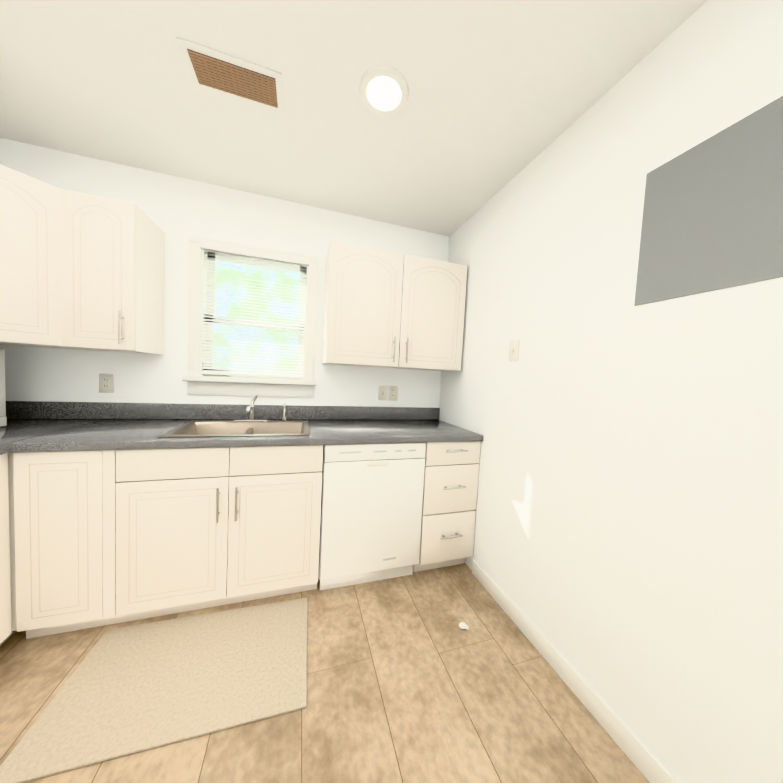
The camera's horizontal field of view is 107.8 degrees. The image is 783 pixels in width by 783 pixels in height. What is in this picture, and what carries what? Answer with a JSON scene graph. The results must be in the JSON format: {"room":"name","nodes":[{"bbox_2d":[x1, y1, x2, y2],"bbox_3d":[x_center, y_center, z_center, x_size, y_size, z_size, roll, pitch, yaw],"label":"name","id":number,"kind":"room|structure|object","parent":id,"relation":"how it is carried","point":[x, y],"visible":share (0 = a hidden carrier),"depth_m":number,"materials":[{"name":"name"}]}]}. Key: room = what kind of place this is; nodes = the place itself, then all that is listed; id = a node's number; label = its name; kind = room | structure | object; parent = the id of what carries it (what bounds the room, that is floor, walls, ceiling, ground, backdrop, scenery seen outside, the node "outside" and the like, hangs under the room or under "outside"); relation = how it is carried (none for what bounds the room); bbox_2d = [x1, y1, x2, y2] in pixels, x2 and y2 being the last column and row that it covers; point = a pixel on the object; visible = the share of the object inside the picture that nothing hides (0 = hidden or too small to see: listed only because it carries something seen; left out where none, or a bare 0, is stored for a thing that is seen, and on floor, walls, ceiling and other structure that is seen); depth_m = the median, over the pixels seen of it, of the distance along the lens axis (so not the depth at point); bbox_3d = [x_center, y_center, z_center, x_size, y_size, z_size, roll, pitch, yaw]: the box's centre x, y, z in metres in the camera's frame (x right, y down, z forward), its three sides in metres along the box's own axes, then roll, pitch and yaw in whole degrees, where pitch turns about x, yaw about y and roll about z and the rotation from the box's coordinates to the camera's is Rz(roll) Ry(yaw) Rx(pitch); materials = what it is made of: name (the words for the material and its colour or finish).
{"room":"kitchen","nodes":[
{"label":"kitchen","id":0,"kind":"room"},
{"bbox_2d":[0,138,448,407],"bbox_3d":[-0.964,-0.108,2.024,3.092,2.422,0.120,2,3,-18],"label":"wall","id":1,"kind":"structure","parent":0,"point":[177,211],"depth_m":1.81,"materials":[{"name":"white paint"}]},
{"bbox_2d":[99,373,113,392],"bbox_3d":[-1.719,-0.049,1.721,0.072,0.116,0.009,2,3,-18],"label":"electrical outlet","id":2,"kind":"object","parent":1,"relation":"attached to","point":[106,383],"visible":1,"depth_m":1.72,"materials":[{"name":"white plastic"}]},
{"bbox_2d":[182,235,317,397],"bbox_3d":[-0.934,-0.470,1.982,0.824,1.000,0.170,2,3,-18],"label":"window","id":3,"kind":"structure","parent":1,"relation":"in","point":[200,383],"depth_m":1.95,"materials":[{"name":"white wood"}]},
{"bbox_2d":[199,240,309,377],"bbox_3d":[-0.919,-0.524,1.940,0.670,0.840,0.048,2,3,-18],"label":"window blinds","id":4,"kind":"object","parent":3,"relation":"attached to","point":[248,253],"visible":0.98,"depth_m":1.94,"materials":[{"name":"white plastic"}]},
{"bbox_2d":[378,385,387,399],"bbox_3d":[-0.066,0.011,2.244,0.072,0.116,0.016,2,3,-18],"label":"light switch","id":5,"kind":"object","parent":1,"relation":"attached to","point":[382,393],"visible":1,"depth_m":2.25,"materials":[{"name":"white plastic"}]},
{"bbox_2d":[389,386,397,400],"bbox_3d":[0.014,0.014,2.273,0.072,0.116,0.009,2,3,-18],"label":"electrical outlet","id":6,"kind":"object","parent":1,"relation":"attached to","point":[393,391],"visible":1,"depth_m":2.27,"materials":[{"name":"white plastic"}]},
{"bbox_2d":[322,240,466,370],"bbox_3d":[0.021,-0.546,2.040,0.958,0.745,0.378,2,3,-18],"label":"upper cabinet","id":7,"kind":"object","parent":1,"relation":"attached to","point":[385,309],"visible":1,"depth_m":1.88,"materials":[{"name":"white wood"}]},
{"bbox_2d":[0,563,648,782],"bbox_3d":[-0.168,1.337,-0.630,3.092,0.100,5.840,2,3,-18],"label":"floor","id":8,"kind":"structure","parent":0,"point":[409,680],"depth_m":1.09,"materials":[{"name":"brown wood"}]},
{"bbox_2d":[0,453,11,645],"bbox_3d":[-1.844,0.676,1.027,0.616,0.876,0.124,2,3,-18],"label":"base cabinet","id":9,"kind":"object","parent":8,"relation":"on","point":[5,473],"depth_m":1.16,"materials":[{"name":"white wood"}]},
{"bbox_2d":[0,415,11,454],"bbox_3d":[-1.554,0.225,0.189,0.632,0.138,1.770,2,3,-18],"label":"countertop","id":10,"kind":"structure","parent":9,"relation":"on","point":[5,431],"depth_m":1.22,"materials":[{"name":"grey stone"}]},
{"bbox_2d":[8,448,179,638],"bbox_3d":[-1.501,0.667,1.519,0.383,0.876,0.616,2,3,-18],"label":"base cabinet","id":11,"kind":"object","parent":8,"relation":"on","point":[93,538],"depth_m":1.26,"materials":[{"name":"white wood"}]},
{"bbox_2d":[6,395,482,451],"bbox_3d":[-0.864,0.201,1.678,2.846,0.334,0.632,2,3,-18],"label":"countertop","id":12,"kind":"structure","parent":11,"relation":"on","point":[39,426],"depth_m":1.69,"materials":[{"name":"grey stone"}]},
{"bbox_2d":[0,346,6,426],"bbox_3d":[-1.987,-0.014,1.151,0.310,0.392,0.460,2,3,-18],"label":"air purifier","id":13,"kind":"object","parent":12,"relation":"on","point":[3,419],"visible":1,"depth_m":1.40,"materials":[{"name":"white"}]},
{"bbox_2d":[155,395,310,454],"bbox_3d":[-0.849,0.202,1.677,0.704,0.334,0.464,2,3,-18],"label":"sink","id":14,"kind":"object","parent":12,"relation":"in","point":[251,427],"depth_m":1.79,"materials":[{"name":"silver metal"}]},
{"bbox_2d":[0,598,307,782],"bbox_3d":[-0.825,1.151,1.204,0.914,0.010,0.563,2,3,-18],"label":"rug","id":15,"kind":"object","parent":8,"relation":"on","point":[127,690],"visible":1,"depth_m":1.11,"materials":[{"name":"beige fabric"}]},
{"bbox_2d":[319,442,425,589],"bbox_3d":[-0.185,0.713,1.927,0.598,0.872,0.600,2,3,-18],"label":"dishwasher","id":16,"kind":"object","parent":8,"relation":"on","point":[371,510],"visible":0.92,"depth_m":1.64,"materials":[{"name":"white metal"}]},
{"bbox_2d":[413,441,480,571],"bbox_3d":[0.287,0.727,2.070,0.381,0.876,0.648,2,3,-18],"label":"base cabinet","id":17,"kind":"object","parent":8,"relation":"on","point":[450,488],"visible":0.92,"depth_m":1.79,"materials":[{"name":"white wood"}]},
{"bbox_2d":[459,622,468,629],"bbox_3d":[0.365,1.189,1.447,0.048,0.026,0.040,2,3,-18],"label":"paper scrap","id":18,"kind":"object","parent":8,"relation":"on","point":[462,625],"visible":1,"depth_m":1.44,"materials":[{"name":"white paper"}]},
{"bbox_2d":[0,0,707,235],"bbox_3d":[-0.042,-1.178,-0.764,3.092,0.100,5.840,2,3,-18],"label":"ceiling","id":19,"kind":"structure","parent":0,"point":[502,93],"depth_m":1.17,"materials":[{"name":"white paint"}]},
{"bbox_2d":[176,37,283,113],"bbox_3d":[-0.624,-1.253,1.151,0.350,0.011,0.180,2,3,-18],"label":"ceiling vent","id":20,"kind":"object","parent":19,"relation":"in","point":[215,71],"visible":1,"depth_m":1.13,"materials":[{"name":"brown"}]},
{"bbox_2d":[359,65,408,115],"bbox_3d":[-0.030,-1.224,1.173,0.204,0.011,0.204,2,3,-18],"label":"recessed light","id":21,"kind":"object","parent":19,"relation":"in","point":[383,90],"visible":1,"depth_m":1.16,"materials":[{"name":"white"}]},
{"bbox_2d":[439,0,782,782],"bbox_3d":[1.311,0.127,-0.247,0.120,2.422,5.600,2,3,-18],"label":"wall","id":22,"kind":"structure","parent":0,"point":[627,552],"depth_m":0.99,"materials":[{"name":"white paint"}]},
{"bbox_2d":[508,339,519,360],"bbox_3d":[0.671,-0.226,1.575,0.016,0.116,0.072,2,3,-18],"label":"light switch","id":23,"kind":"object","parent":22,"relation":"attached to","point":[513,350],"visible":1,"depth_m":1.57,"materials":[{"name":"white plastic"}]},
{"bbox_2d":[472,560,678,782],"bbox_3d":[0.806,1.204,1.003,0.013,0.090,1.820,2,3,-18],"label":"baseboard","id":24,"kind":"structure","parent":22,"relation":"attached to","point":[647,763],"depth_m":1.12,"materials":[{"name":"white wood"}]},
{"bbox_2d":[634,96,782,305],"bbox_3d":[0.966,-0.506,0.698,0.004,0.450,0.630,2,3,-18],"label":"wall panel","id":25,"kind":"object","parent":22,"relation":"attached to","point":[712,218],"depth_m":0.81,"materials":[{"name":"grey"}]},
{"bbox_3d":[-1.520,0.032,-1.147,0.120,2.422,5.600,2,3,-18],"label":"wall","id":26,"kind":"structure","parent":0,"visible":0},
{"bbox_2d":[0,165,164,354],"bbox_3d":[-1.698,-0.586,1.175,0.903,0.745,0.987,2,3,-18],"label":"upper cabinet","id":27,"kind":"object","parent":26,"relation":"attached to","point":[80,271],"visible":1,"depth_m":1.39,"materials":[{"name":"white wood"}]},
{"label":"outside","id":28,"kind":"structure","parent":0,"visible":0},
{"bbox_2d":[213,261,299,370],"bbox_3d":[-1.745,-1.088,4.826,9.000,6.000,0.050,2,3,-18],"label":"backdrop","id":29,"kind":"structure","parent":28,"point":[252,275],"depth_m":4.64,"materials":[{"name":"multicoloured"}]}
]}

